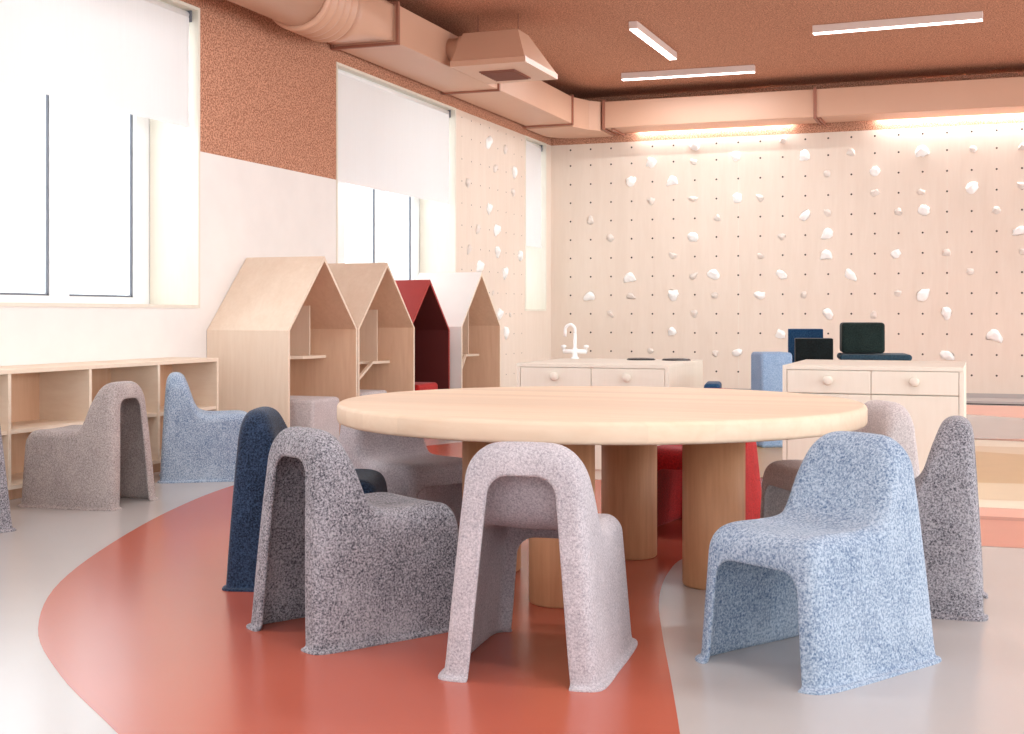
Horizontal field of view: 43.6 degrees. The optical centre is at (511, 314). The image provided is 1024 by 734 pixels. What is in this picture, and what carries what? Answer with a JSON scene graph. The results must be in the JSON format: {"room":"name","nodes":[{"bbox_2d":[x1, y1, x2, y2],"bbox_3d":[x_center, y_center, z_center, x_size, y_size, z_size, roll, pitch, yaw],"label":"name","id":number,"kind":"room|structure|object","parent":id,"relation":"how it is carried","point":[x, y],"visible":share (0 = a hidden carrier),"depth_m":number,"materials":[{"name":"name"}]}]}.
{"room":"kindergarten playroom","nodes":[
{"label":"kindergarten playroom","id":0,"kind":"room"},
{"bbox_2d":[0,0,550,386],"bbox_3d":[-2.297,-0.715,6.563,0.401,3.030,14.720,0,0,20],"label":"wall","id":1,"kind":"structure","parent":0,"point":[268,90],"depth_m":8.10,"materials":[{"name":"white paint"}]},
{"bbox_2d":[0,94,149,303],"bbox_3d":[-2.543,-0.900,6.361,0.060,1.720,2.370,0,0,20],"label":"window","id":2,"kind":"structure","parent":1,"relation":"in","point":[55,109],"depth_m":6.78,"materials":[{"name":"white glass"}]},
{"bbox_2d":[0,0,191,127],"bbox_3d":[-2.258,-1.401,6.250,0.062,0.677,2.304,0,0,20],"label":"roller blind","id":3,"kind":"object","parent":1,"relation":"attached to","point":[125,56],"visible":1,"depth_m":6.59,"materials":[{"name":"fabric"}]},
{"bbox_2d":[0,0,199,307],"bbox_3d":[-2.355,-0.900,6.291,0.331,1.720,2.370,0,0,20],"label":"window frame","id":4,"kind":"structure","parent":1,"relation":"attached to","point":[174,149],"depth_m":7.37,"materials":[{"name":"white wood"}]},
{"bbox_2d":[338,182,419,279],"bbox_3d":[-1.190,-0.900,10.024,0.060,1.720,2.140,0,0,20],"label":"window","id":5,"kind":"structure","parent":1,"relation":"in","point":[377,197],"depth_m":10.29,"materials":[{"name":"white glass"}]},
{"bbox_2d":[338,69,450,203],"bbox_3d":[-0.907,-1.335,9.906,0.062,0.810,2.069,0,0,20],"label":"roller blind","id":6,"kind":"object","parent":1,"relation":"attached to","point":[392,141],"visible":0.92,"depth_m":9.79,"materials":[{"name":"fabric"}]},
{"bbox_2d":[336,62,455,272],"bbox_3d":[-1.001,-0.900,9.954,0.331,1.720,2.140,0,0,20],"label":"window frame","id":7,"kind":"structure","parent":1,"relation":"attached to","point":[437,220],"depth_m":10.91,"materials":[{"name":"white wood"}]},
{"bbox_2d":[331,1,573,127],"bbox_3d":[-0.324,-1.970,10.556,0.507,0.292,3.928,0,0,20],"label":"air duct","id":8,"kind":"object","parent":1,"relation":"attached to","point":[417,51],"visible":0.8,"depth_m":10.00,"materials":[{"name":"metal"}]},
{"bbox_2d":[446,14,557,83],"bbox_3d":[-0.085,-2.009,9.573,0.654,0.442,0.740,0,0,20],"label":"air diffuser","id":9,"kind":"object","parent":8,"relation":"attached to","point":[500,56],"visible":1,"depth_m":9.32,"materials":[{"name":"paint"}]},
{"bbox_2d":[479,69,530,81],"bbox_3d":[-0.051,-1.797,9.614,0.280,0.018,0.360,0,0,20],"label":"grille","id":10,"kind":"object","parent":9,"relation":"attached to","point":[496,75],"depth_m":9.56,"materials":[{"name":"metal"}]},
{"bbox_2d":[526,97,612,138],"bbox_3d":[0.585,-1.958,12.763,0.650,0.285,0.810,0,0,20],"label":"duct elbow","id":11,"kind":"object","parent":8,"relation":"attached to","point":[587,114],"visible":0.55,"depth_m":12.57,"materials":[{"name":"paint"}]},
{"bbox_2d":[476,260,484,271],"bbox_3d":[-0.275,-0.435,11.397,0.044,0.109,0.129,0,0,20],"label":"hold","id":12,"kind":"object","parent":1,"relation":"attached to","point":[480,265],"visible":0.99,"depth_m":11.38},
{"bbox_2d":[486,136,492,148],"bbox_3d":[-0.201,-1.567,11.604,0.040,0.130,0.099,0,0,20],"label":"hold","id":13,"kind":"object","parent":1,"relation":"attached to","point":[489,140],"visible":1,"depth_m":11.59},
{"bbox_2d":[487,203,492,214],"bbox_3d":[-0.193,-0.964,11.621,0.043,0.114,0.097,0,0,20],"label":"hold","id":14,"kind":"object","parent":1,"relation":"attached to","point":[489,206],"visible":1,"depth_m":11.59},
{"bbox_2d":[494,224,500,235],"bbox_3d":[-0.130,-0.782,11.793,0.042,0.123,0.115,0,0,20],"label":"hold","id":15,"kind":"object","parent":1,"relation":"attached to","point":[497,228],"visible":1,"depth_m":11.78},
{"bbox_2d":[495,246,500,257],"bbox_3d":[-0.118,-0.579,11.826,0.040,0.111,0.112,0,0,20],"label":"hold","id":16,"kind":"object","parent":1,"relation":"attached to","point":[497,249],"visible":1,"depth_m":11.79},
{"bbox_2d":[497,308,503,319],"bbox_3d":[-0.103,-0.009,11.865,0.042,0.114,0.097,0,0,20],"label":"hold","id":17,"kind":"object","parent":1,"relation":"attached to","point":[500,312],"visible":0.96,"depth_m":11.85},
{"bbox_2d":[503,267,507,279],"bbox_3d":[-0.052,-0.392,12.006,0.039,0.124,0.094,0,0,20],"label":"hold","id":18,"kind":"object","parent":1,"relation":"attached to","point":[505,270],"visible":1,"depth_m":11.98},
{"bbox_2d":[504,326,508,338],"bbox_3d":[-0.043,0.168,12.035,0.036,0.125,0.102,0,0,20],"label":"hold","id":19,"kind":"object","parent":1,"relation":"attached to","point":[506,329],"visible":1,"depth_m":12.01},
{"bbox_2d":[512,166,517,177],"bbox_3d":[0.033,-1.365,12.248,0.032,0.120,0.118,0,0,20],"label":"hold","id":20,"kind":"object","parent":1,"relation":"attached to","point":[514,169],"visible":1,"depth_m":12.21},
{"bbox_2d":[518,250,522,260],"bbox_3d":[0.093,-0.575,12.396,0.041,0.108,0.112,0,0,20],"label":"hold","id":21,"kind":"object","parent":1,"relation":"attached to","point":[520,253],"visible":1,"depth_m":12.37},
{"bbox_2d":[526,141,542,247],"bbox_3d":[0.183,-1.210,12.856,0.062,1.060,0.579,0,0,20],"label":"roller blind","id":22,"kind":"object","parent":1,"relation":"attached to","point":[533,151],"visible":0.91,"depth_m":12.89,"materials":[{"name":"fabric"}]},
{"bbox_2d":[525,135,545,310],"bbox_3d":[0.087,-0.900,12.899,0.331,1.720,0.640,0,0,20],"label":"trim","id":23,"kind":"structure","parent":1,"relation":"attached to","point":[535,257],"depth_m":13.14,"materials":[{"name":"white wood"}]},
{"bbox_2d":[0,404,1023,733],"bbox_3d":[2.500,0.848,4.790,10.630,0.103,14.720,0,0,20],"label":"floor","id":24,"kind":"structure","parent":0,"point":[123,621],"depth_m":3.00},
{"bbox_2d":[0,427,15,532],"bbox_3d":[-2.125,0.543,4.778,0.473,0.525,0.390,0,0,44],"label":"chair","id":25,"kind":"object","parent":24,"relation":"on","point":[5,514],"visible":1,"depth_m":4.72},
{"bbox_2d":[18,381,158,510],"bbox_3d":[-1.801,0.543,5.452,0.473,0.525,0.390,0,0,15],"label":"chair","id":26,"kind":"object","parent":24,"relation":"on","point":[101,461],"visible":1,"depth_m":5.30,"materials":[{"name":"fabric"}]},
{"bbox_2d":[0,357,218,499],"bbox_3d":[-2.205,0.517,5.799,0.297,0.566,2.668,0,0,20],"label":"bookcase","id":27,"kind":"object","parent":24,"relation":"on","point":[33,397],"visible":0.55,"depth_m":6.06,"materials":[{"name":"brown wood"}]},
{"bbox_2d":[157,372,246,482],"bbox_3d":[-1.499,0.543,6.311,0.473,0.525,0.390,0,0,-14],"label":"chair","id":28,"kind":"object","parent":24,"relation":"on","point":[199,445],"visible":0.84,"depth_m":6.14,"materials":[{"name":"fabric"}]},
{"bbox_2d":[207,256,356,435],"bbox_3d":[-1.368,0.225,7.718,0.536,1.150,0.850,0,0,20],"label":"playhouse","id":29,"kind":"object","parent":24,"relation":"on","point":[284,327],"visible":0.82,"depth_m":7.53,"materials":[{"name":"brown wood"}]},
{"bbox_2d":[290,355,325,358],"bbox_3d":[-1.461,0.262,7.752,0.314,0.018,0.810,0,0,20],"label":"shelf","id":30,"kind":"object","parent":29,"relation":"attached to","point":[291,356],"depth_m":7.95,"materials":[{"name":"brown wood"}]},
{"bbox_2d":[222,406,387,591],"bbox_3d":[-0.607,0.543,3.883,0.473,0.525,0.390,0,0,1],"label":"chair","id":31,"kind":"object","parent":24,"relation":"on","point":[260,426],"visible":0.41,"depth_m":3.74,"materials":[{"name":"fabric"}]},
{"bbox_2d":[290,395,338,440],"bbox_3d":[-1.265,0.642,7.541,0.400,0.315,0.330,0,0,20],"label":"pouf","id":32,"kind":"object","parent":24,"relation":"on","point":[317,412],"visible":0.2,"depth_m":7.38,"materials":[{"name":"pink fabric"}]},
{"bbox_2d":[246,426,457,654],"bbox_3d":[-0.394,0.543,3.288,0.473,0.525,0.390,0,0,-39],"label":"chair","id":33,"kind":"object","parent":24,"relation":"on","point":[362,570],"visible":0.97,"depth_m":3.16,"materials":[{"name":"plastic"}]},
{"bbox_2d":[328,263,414,395],"bbox_3d":[-1.070,0.228,8.524,0.536,1.145,0.850,0,0,20],"label":"playhouse","id":34,"kind":"object","parent":24,"relation":"on","point":[371,294],"visible":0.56,"depth_m":8.77,"materials":[{"name":"brown wood"}]},
{"bbox_2d":[360,360,389,363],"bbox_3d":[-1.149,0.324,8.553,0.344,0.018,0.810,0,0,20],"label":"shelf","id":35,"kind":"object","parent":34,"relation":"attached to","point":[361,361],"depth_m":8.76,"materials":[{"name":"brown wood"}]},
{"bbox_2d":[360,389,386,395],"bbox_3d":[-1.051,0.650,8.437,0.340,0.300,0.380,0,0,20],"label":"pouf","id":36,"kind":"object","parent":24,"relation":"on","point":[363,392],"visible":0.16,"depth_m":8.38,"materials":[{"name":"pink fabric"}]},
{"bbox_2d":[339,425,461,534],"bbox_3d":[-0.364,0.543,4.340,0.390,0.525,0.473,0,0,-43],"label":"chair","id":37,"kind":"object","parent":24,"relation":"on","point":[408,469],"visible":0.31,"depth_m":4.30,"materials":[{"name":"fabric"}]},
{"bbox_2d":[395,280,449,388],"bbox_3d":[-0.810,0.273,9.329,0.466,1.055,0.720,0,0,20],"label":"playhouse","id":38,"kind":"object","parent":24,"relation":"on","point":[432,331],"visible":0.3,"depth_m":9.58,"materials":[{"name":"red paint"}]},
{"bbox_2d":[415,382,437,390],"bbox_3d":[-0.765,0.645,9.238,0.360,0.310,0.360,0,0,20],"label":"pouf","id":39,"kind":"object","parent":24,"relation":"on","point":[418,385],"visible":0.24,"depth_m":9.17,"materials":[{"name":"red fabric"}]},
{"bbox_2d":[416,272,500,388],"bbox_3d":[-0.487,0.233,10.100,0.536,1.135,0.830,0,0,20],"label":"playhouse","id":40,"kind":"object","parent":24,"relation":"on","point":[464,299],"visible":0.58,"depth_m":10.24,"materials":[{"name":"white paint"}]},
{"bbox_2d":[462,354,478,356],"bbox_3d":[-0.566,0.324,10.129,0.344,0.018,0.790,0,0,20],"label":"shelf","id":41,"kind":"object","parent":40,"relation":"attached to","point":[463,355],"depth_m":10.35,"materials":[{"name":"brown wood"}]},
{"bbox_2d":[438,441,637,691],"bbox_3d":[0.071,0.543,2.980,0.390,0.525,0.473,0,0,15],"label":"chair","id":42,"kind":"object","parent":24,"relation":"on","point":[514,492],"visible":1,"depth_m":2.81,"materials":[{"name":"plastic"}]},
{"bbox_2d":[337,386,867,608],"bbox_3d":[0.266,0.531,3.930,1.592,0.538,1.592,0,0,20],"label":"round table","id":43,"kind":"object","parent":24,"relation":"on","point":[712,426],"visible":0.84,"depth_m":3.67,"materials":[{"name":"brown wood"}]},
{"bbox_2d":[517,358,702,479],"bbox_3d":[0.515,0.519,6.573,0.770,0.562,0.811,0,0,20],"label":"base cabinet","id":44,"kind":"object","parent":24,"relation":"on","point":[562,371],"visible":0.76,"depth_m":6.25,"materials":[{"name":"brown wood"}]},
{"bbox_2d":[517,358,702,368],"bbox_3d":[0.520,0.247,6.586,0.770,0.018,0.785,0,0,20],"label":"countertop","id":45,"kind":"structure","parent":44,"relation":"on","point":[562,362],"depth_m":6.32,"materials":[{"name":"brown wood"}]},
{"bbox_2d":[561,323,588,358],"bbox_3d":[0.343,0.141,6.973,0.158,0.194,0.048,0,0,20],"label":"tap","id":46,"kind":"object","parent":45,"relation":"on","point":[574,351],"visible":1,"depth_m":6.97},
{"bbox_2d":[627,358,654,359],"bbox_3d":[0.684,0.234,6.784,0.152,0.009,0.152,0,0,20],"label":"hotplate","id":47,"kind":"object","parent":45,"relation":"on","point":[627,358],"visible":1,"depth_m":6.74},
{"bbox_2d":[662,358,690,360],"bbox_3d":[0.862,0.234,6.718,0.152,0.009,0.152,0,0,20],"label":"hotplate","id":48,"kind":"object","parent":45,"relation":"on","point":[663,359],"visible":1,"depth_m":6.67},
{"bbox_2d":[657,388,761,526],"bbox_3d":[0.712,0.543,4.769,0.390,0.525,0.473,0,0,28],"label":"chair","id":49,"kind":"object","parent":24,"relation":"on","point":[669,457],"visible":0.32,"depth_m":4.80,"materials":[{"name":"plastic"}]},
{"bbox_2d":[704,381,721,387],"bbox_3d":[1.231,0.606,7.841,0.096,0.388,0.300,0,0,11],"label":"pouf","id":50,"kind":"object","parent":24,"relation":"on","point":[710,384],"visible":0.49,"depth_m":7.71,"materials":[{"name":"blue fabric"}]},
{"bbox_2d":[751,352,791,447],"bbox_3d":[1.581,0.513,7.803,0.198,0.574,0.220,0,0,-7],"label":"pouf","id":51,"kind":"object","parent":24,"relation":"on","point":[766,367],"visible":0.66,"depth_m":7.69,"materials":[{"name":"fabric"}]},
{"bbox_2d":[788,329,822,362],"bbox_3d":[2.065,0.449,9.012,0.236,0.703,0.240,0,0,11],"label":"foam block","id":52,"kind":"object","parent":24,"relation":"on","point":[792,333],"visible":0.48,"depth_m":8.91,"materials":[{"name":"blue fabric"}]},
{"bbox_2d":[795,338,832,361],"bbox_3d":[2.008,0.477,8.523,0.243,0.645,0.220,0,0,11],"label":"foam block","id":53,"kind":"object","parent":24,"relation":"on","point":[805,348],"visible":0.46,"depth_m":8.42,"materials":[{"name":"black fabric"}]},
{"bbox_2d":[695,431,941,694],"bbox_3d":[0.708,0.543,2.969,0.473,0.525,0.390,0,0,-38],"label":"chair","id":54,"kind":"object","parent":24,"relation":"on","point":[841,569],"visible":1,"depth_m":2.92,"materials":[{"name":"plastic"}]},
{"bbox_2d":[760,400,919,517],"bbox_3d":[1.068,0.543,4.158,0.473,0.525,0.390,0,0,-12],"label":"chair","id":55,"kind":"object","parent":24,"relation":"on","point":[890,419],"visible":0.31,"depth_m":4.11,"materials":[{"name":"plastic"}]},
{"bbox_2d":[782,359,965,472],"bbox_3d":[1.705,0.512,5.966,0.766,0.575,0.826,0,0,20],"label":"base cabinet","id":56,"kind":"object","parent":24,"relation":"on","point":[932,392],"visible":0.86,"depth_m":5.59,"materials":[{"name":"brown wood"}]},
{"bbox_2d":[783,359,965,371],"bbox_3d":[1.710,0.234,5.978,0.766,0.018,0.800,0,0,20],"label":"countertop","id":57,"kind":"structure","parent":56,"relation":"on","point":[808,364],"depth_m":5.70,"materials":[{"name":"beige wood"}]},
{"bbox_2d":[914,416,987,621],"bbox_3d":[1.083,0.543,3.587,0.473,0.525,0.390,0,0,20],"label":"chair","id":58,"kind":"object","parent":24,"relation":"on","point":[947,485],"visible":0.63,"depth_m":3.39,"materials":[{"name":"fabric"}]},
{"bbox_3d":[2.414,0.550,8.538,0.450,0.500,0.400,0,0,11],"label":"foam block","id":59,"kind":"object","parent":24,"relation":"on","visible":0},
{"bbox_2d":[837,353,911,360],"bbox_3d":[2.411,0.279,8.537,0.457,0.042,0.400,0,0,11],"label":"cushion","id":60,"kind":"object","parent":59,"relation":"on","point":[842,356],"visible":0.97,"depth_m":8.35,"materials":[{"name":"teal fabric"}]},
{"bbox_2d":[840,322,884,352],"bbox_3d":[2.330,0.151,8.527,0.276,0.203,0.270,0,0,11],"label":"pouf","id":61,"kind":"object","parent":60,"relation":"on","point":[855,337],"visible":1,"depth_m":8.40,"materials":[{"name":"green fabric"}]},
{"bbox_2d":[385,0,1023,98],"bbox_3d":[2.500,-2.280,4.790,10.630,0.100,14.720,0,0,20],"label":"ceiling","id":62,"kind":"structure","parent":0,"point":[589,44],"depth_m":10.25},
{"bbox_2d":[228,0,393,44],"bbox_3d":[-2.641,-1.965,4.236,0.488,0.462,9.515,0,0,20],"label":"air duct","id":63,"kind":"object","parent":62,"relation":"hanging from","point":[334,22],"visible":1,"depth_m":7.95,"materials":[{"name":"metal"}]},
{"bbox_2d":[629,21,676,59],"bbox_3d":[1.142,-2.198,10.290,0.070,0.064,1.241,0,0,21],"label":"ceiling light","id":64,"kind":"object","parent":62,"relation":"attached to","point":[637,28],"visible":1,"depth_m":10.17,"materials":[{"name":"white"}]},
{"bbox_2d":[621,65,754,80],"bbox_3d":[1.593,-2.198,11.625,1.218,0.064,0.070,0,0,19],"label":"ceiling light","id":65,"kind":"object","parent":62,"relation":"attached to","point":[742,69],"visible":1,"depth_m":11.59,"materials":[{"name":"white"}]},
{"bbox_2d":[622,71,754,80],"bbox_3d":[1.593,-2.169,11.625,1.210,0.006,0.058,0,0,19],"label":"diffuser","id":66,"kind":"object","parent":65,"relation":"attached to","point":[672,74],"depth_m":11.63,"materials":[{"name":"white"}]},
{"bbox_2d":[812,11,982,34],"bbox_3d":[2.894,-2.198,9.650,1.233,0.064,0.070,0,0,22],"label":"ceiling light","id":67,"kind":"object","parent":62,"relation":"attached to","point":[966,17],"visible":1,"depth_m":9.61,"materials":[{"name":"white"}]},
{"bbox_2d":[813,19,982,34],"bbox_3d":[2.894,-2.169,9.650,1.225,0.006,0.058,0,0,22],"label":"diffuser","id":68,"kind":"object","parent":67,"relation":"attached to","point":[916,22],"depth_m":9.64,"materials":[{"name":"white"}]},
{"bbox_2d":[551,72,1023,393],"bbox_3d":[5.051,-0.715,11.694,10.630,3.030,0.201,0,0,20],"label":"wall","id":69,"kind":"structure","parent":0,"point":[589,176],"depth_m":12.45,"materials":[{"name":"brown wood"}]},
{"bbox_2d":[583,291,594,300],"bbox_3d":[0.788,-0.194,13.141,0.123,0.098,0.040,0,0,20],"label":"hold","id":70,"kind":"object","parent":69,"relation":"attached to","point":[590,295],"visible":1,"depth_m":13.14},
{"bbox_2d":[587,215,593,224],"bbox_3d":[0.802,-0.975,13.145,0.076,0.097,0.024,0,0,20],"label":"hold","id":71,"kind":"object","parent":69,"relation":"attached to","point":[590,220],"visible":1,"depth_m":13.14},
{"bbox_2d":[606,234,613,241],"bbox_3d":[1.001,-0.787,13.068,0.087,0.084,0.031,0,0,20],"label":"hold","id":72,"kind":"object","parent":69,"relation":"attached to","point":[610,238],"visible":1,"depth_m":13.07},
{"bbox_2d":[624,272,635,282],"bbox_3d":[1.191,-0.381,12.993,0.136,0.109,0.040,0,0,20],"label":"hold","id":73,"kind":"object","parent":69,"relation":"attached to","point":[629,277],"visible":1,"depth_m":12.99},
{"bbox_2d":[626,176,635,186],"bbox_3d":[1.204,-1.355,12.990,0.108,0.109,0.036,0,0,20],"label":"hold","id":74,"kind":"object","parent":69,"relation":"attached to","point":[630,181],"visible":1,"depth_m":12.98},
{"bbox_2d":[646,157,655,167],"bbox_3d":[1.399,-1.539,12.918,0.111,0.107,0.036,0,0,20],"label":"hold","id":75,"kind":"object","parent":69,"relation":"attached to","point":[651,162],"visible":1,"depth_m":12.91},
{"bbox_2d":[666,176,677,185],"bbox_3d":[1.603,-1.347,12.842,0.116,0.098,0.036,0,0,20],"label":"hold","id":76,"kind":"object","parent":69,"relation":"attached to","point":[672,180],"visible":1,"depth_m":12.84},
{"bbox_2d":[668,327,676,335],"bbox_3d":[1.602,0.164,12.841,0.090,0.090,0.040,0,0,20],"label":"hold","id":77,"kind":"object","parent":69,"relation":"attached to","point":[671,331],"visible":1,"depth_m":12.84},
{"bbox_2d":[668,290,678,300],"bbox_3d":[1.613,-0.197,12.838,0.115,0.119,0.037,0,0,20],"label":"hold","id":78,"kind":"object","parent":69,"relation":"attached to","point":[672,294],"visible":1,"depth_m":12.83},
{"bbox_2d":[687,232,697,241],"bbox_3d":[1.803,-0.779,12.770,0.112,0.099,0.033,0,0,20],"label":"hold","id":79,"kind":"object","parent":69,"relation":"attached to","point":[692,236],"visible":1,"depth_m":12.77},
{"bbox_2d":[689,140,698,150],"bbox_3d":[1.811,-1.691,12.765,0.113,0.106,0.037,0,0,20],"label":"hold","id":80,"kind":"object","parent":69,"relation":"attached to","point":[693,145],"visible":1,"depth_m":12.76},
{"bbox_2d":[691,310,697,317],"bbox_3d":[1.815,-0.011,12.769,0.072,0.082,0.027,0,0,20],"label":"hold","id":81,"kind":"object","parent":69,"relation":"attached to","point":[694,312],"visible":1,"depth_m":12.77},
{"bbox_2d":[707,269,719,279],"bbox_3d":[1.993,-0.402,12.697,0.128,0.106,0.039,0,0,20],"label":"hold","id":82,"kind":"object","parent":69,"relation":"attached to","point":[713,273],"visible":1,"depth_m":12.70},
{"bbox_2d":[731,152,739,160],"bbox_3d":[2.203,-1.564,12.623,0.094,0.094,0.032,0,0,20],"label":"hold","id":83,"kind":"object","parent":69,"relation":"attached to","point":[735,155],"visible":1,"depth_m":12.62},
{"bbox_2d":[732,349,741,355],"bbox_3d":[2.215,0.370,12.616,0.104,0.080,0.038,0,0,20],"label":"hold","id":84,"kind":"object","parent":69,"relation":"attached to","point":[736,352],"visible":1,"depth_m":12.61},
{"bbox_2d":[733,193,741,202],"bbox_3d":[2.218,-1.156,12.617,0.094,0.104,0.032,0,0,20],"label":"hold","id":85,"kind":"object","parent":69,"relation":"attached to","point":[737,198],"visible":1,"depth_m":12.61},
{"bbox_2d":[754,292,764,299],"bbox_3d":[2.423,-0.191,12.540,0.115,0.079,0.035,0,0,20],"label":"hold","id":86,"kind":"object","parent":69,"relation":"attached to","point":[759,295],"visible":1,"depth_m":12.53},
{"bbox_2d":[756,194,763,201],"bbox_3d":[2.428,-1.147,12.544,0.080,0.078,0.024,0,0,20],"label":"hold","id":87,"kind":"object","parent":69,"relation":"attached to","point":[760,198],"visible":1,"depth_m":12.54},
{"bbox_2d":[775,329,784,338],"bbox_3d":[2.611,0.183,12.472,0.100,0.097,0.032,0,0,20],"label":"hold","id":88,"kind":"object","parent":69,"relation":"attached to","point":[780,334],"visible":1,"depth_m":12.47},
{"bbox_2d":[776,270,786,278],"bbox_3d":[2.623,-0.395,12.466,0.113,0.094,0.036,0,0,20],"label":"hold","id":89,"kind":"object","parent":69,"relation":"attached to","point":[781,274],"visible":1,"depth_m":12.46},
{"bbox_2d":[799,149,809,160],"bbox_3d":[2.831,-1.551,12.388,0.103,0.118,0.037,0,0,20],"label":"hold","id":90,"kind":"object","parent":69,"relation":"attached to","point":[804,154],"visible":1,"depth_m":12.38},
{"bbox_2d":[799,209,809,220],"bbox_3d":[2.831,-0.966,12.388,0.108,0.113,0.038,0,0,20],"label":"hold","id":91,"kind":"object","parent":69,"relation":"attached to","point":[805,215],"visible":1,"depth_m":12.38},
{"bbox_2d":[602,77,1023,135],"bbox_3d":[5.393,-1.968,11.181,9.434,0.297,0.486,0,0,20],"label":"air duct","id":92,"kind":"object","parent":69,"relation":"attached to","point":[991,96],"visible":1,"depth_m":11.93,"materials":[{"name":"metal"}]},
{"bbox_2d":[820,250,831,259],"bbox_3d":[3.020,-0.581,12.316,0.120,0.097,0.041,0,0,20],"label":"hold","id":93,"kind":"object","parent":69,"relation":"attached to","point":[826,254],"visible":1,"depth_m":12.31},
{"bbox_2d":[821,228,832,238],"bbox_3d":[3.031,-0.783,12.317,0.116,0.117,0.032,0,0,20],"label":"hold","id":94,"kind":"object","parent":69,"relation":"attached to","point":[827,233],"visible":1,"depth_m":12.31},
{"bbox_2d":[822,308,832,319],"bbox_3d":[3.037,-0.011,12.310,0.105,0.114,0.040,0,0,20],"label":"hold","id":95,"kind":"object","parent":69,"relation":"attached to","point":[827,312],"visible":1,"depth_m":12.31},
{"bbox_2d":[846,149,854,155],"bbox_3d":[3.239,-1.557,12.243,0.084,0.072,0.026,0,0,20],"label":"hold","id":96,"kind":"object","parent":69,"relation":"attached to","point":[850,152],"visible":1,"depth_m":12.24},
{"bbox_2d":[845,269,856,280],"bbox_3d":[3.239,-0.382,12.239,0.114,0.126,0.034,0,0,20],"label":"hold","id":97,"kind":"object","parent":69,"relation":"attached to","point":[849,274],"visible":1,"depth_m":12.23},
{"bbox_2d":[870,311,876,318],"bbox_3d":[3.437,-0.001,12.172,0.066,0.079,0.023,0,0,20],"label":"hold","id":98,"kind":"object","parent":69,"relation":"attached to","point":[873,315],"visible":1,"depth_m":12.17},
{"bbox_2d":[726,388,1023,398],"bbox_3d":[5.210,0.762,11.518,10.210,0.075,0.019,0,0,20],"label":"baseboard","id":99,"kind":"structure","parent":69,"relation":"attached to","point":[968,395],"depth_m":11.81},
{"bbox_2d":[870,166,879,175],"bbox_3d":[3.447,-1.367,12.161,0.098,0.096,0.036,0,0,20],"label":"hold","id":100,"kind":"object","parent":69,"relation":"attached to","point":[874,171],"visible":1,"depth_m":12.16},
{"bbox_2d":[870,189,879,196],"bbox_3d":[3.449,-1.161,12.166,0.092,0.072,0.026,0,0,20],"label":"hold","id":101,"kind":"object","parent":69,"relation":"attached to","point":[875,192],"visible":1,"depth_m":12.16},
{"bbox_2d":[891,249,900,258],"bbox_3d":[3.626,-0.578,12.094,0.099,0.093,0.038,0,0,20],"label":"hold","id":102,"kind":"object","parent":69,"relation":"attached to","point":[896,253],"visible":1,"depth_m":12.09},
{"bbox_2d":[894,208,901,215],"bbox_3d":[3.646,-0.976,12.091,0.074,0.075,0.030,0,0,20],"label":"hold","id":103,"kind":"object","parent":69,"relation":"attached to","point":[897,211],"visible":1,"depth_m":12.09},
{"bbox_2d":[915,146,928,156],"bbox_3d":[3.849,-1.537,12.011,0.128,0.107,0.039,0,0,20],"label":"hold","id":104,"kind":"object","parent":69,"relation":"attached to","point":[922,151],"visible":1,"depth_m":12.01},
{"bbox_2d":[917,289,929,301],"bbox_3d":[3.857,-0.186,12.007,0.118,0.121,0.040,0,0,20],"label":"hold","id":105,"kind":"object","parent":69,"relation":"attached to","point":[922,295],"visible":1,"depth_m":12.01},
{"bbox_2d":[918,205,929,215],"bbox_3d":[3.861,-0.984,12.005,0.112,0.106,0.042,0,0,20],"label":"hold","id":106,"kind":"object","parent":69,"relation":"attached to","point":[924,210],"visible":1,"depth_m":12.00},
{"bbox_2d":[941,307,951,319],"bbox_3d":[4.049,-0.014,11.935,0.096,0.126,0.042,0,0,20],"label":"hold","id":107,"kind":"object","parent":69,"relation":"attached to","point":[946,311],"visible":1,"depth_m":11.94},
{"bbox_2d":[942,249,950,255],"bbox_3d":[4.054,-0.584,11.943,0.076,0.067,0.024,0,0,20],"label":"hold","id":108,"kind":"object","parent":69,"relation":"attached to","point":[946,252],"visible":1,"depth_m":11.94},
{"bbox_2d":[940,351,954,359],"bbox_3d":[4.056,0.378,11.936,0.134,0.091,0.037,0,0,20],"label":"hold","id":109,"kind":"object","parent":69,"relation":"attached to","point":[947,355],"visible":1,"depth_m":11.93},
{"bbox_2d":[966,268,973,274],"bbox_3d":[4.248,-0.402,11.872,0.072,0.067,0.024,0,0,20],"label":"hold","id":110,"kind":"object","parent":69,"relation":"attached to","point":[969,271],"visible":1,"depth_m":11.87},
{"bbox_2d":[966,182,977,193],"bbox_3d":[4.261,-1.177,11.858,0.114,0.114,0.039,0,0,20],"label":"hold","id":111,"kind":"object","parent":69,"relation":"attached to","point":[971,187],"visible":1,"depth_m":11.86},
{"bbox_2d":[986,329,1002,342],"bbox_3d":[4.445,0.195,11.790,0.153,0.130,0.041,0,0,20],"label":"hold","id":112,"kind":"object","parent":69,"relation":"attached to","point":[993,334],"visible":1,"depth_m":11.78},
{"bbox_2d":[966,398,1023,404],"bbox_3d":[5.414,0.783,11.189,9.600,0.034,0.464,0,0,20],"label":"trim","id":113,"kind":"structure","parent":69,"relation":"attached to","point":[982,401],"depth_m":11.42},
{"bbox_2d":[992,206,1000,213],"bbox_3d":[4.461,-0.965,11.790,0.084,0.077,0.028,0,0,20],"label":"hold","id":114,"kind":"object","parent":69,"relation":"attached to","point":[996,210],"visible":1,"depth_m":11.79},
{"bbox_2d":[1012,226,1023,235],"bbox_3d":[4.654,-0.772,11.715,0.140,0.090,0.036,0,0,20],"label":"hold","id":115,"kind":"object","parent":69,"relation":"attached to","point":[1019,230],"visible":1,"depth_m":11.71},
{"bbox_2d":[1017,182,1023,189],"bbox_3d":[4.672,-1.184,11.714,0.101,0.071,0.026,0,0,20],"label":"hold","id":116,"kind":"object","parent":69,"relation":"attached to","point":[1019,185],"visible":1,"depth_m":11.71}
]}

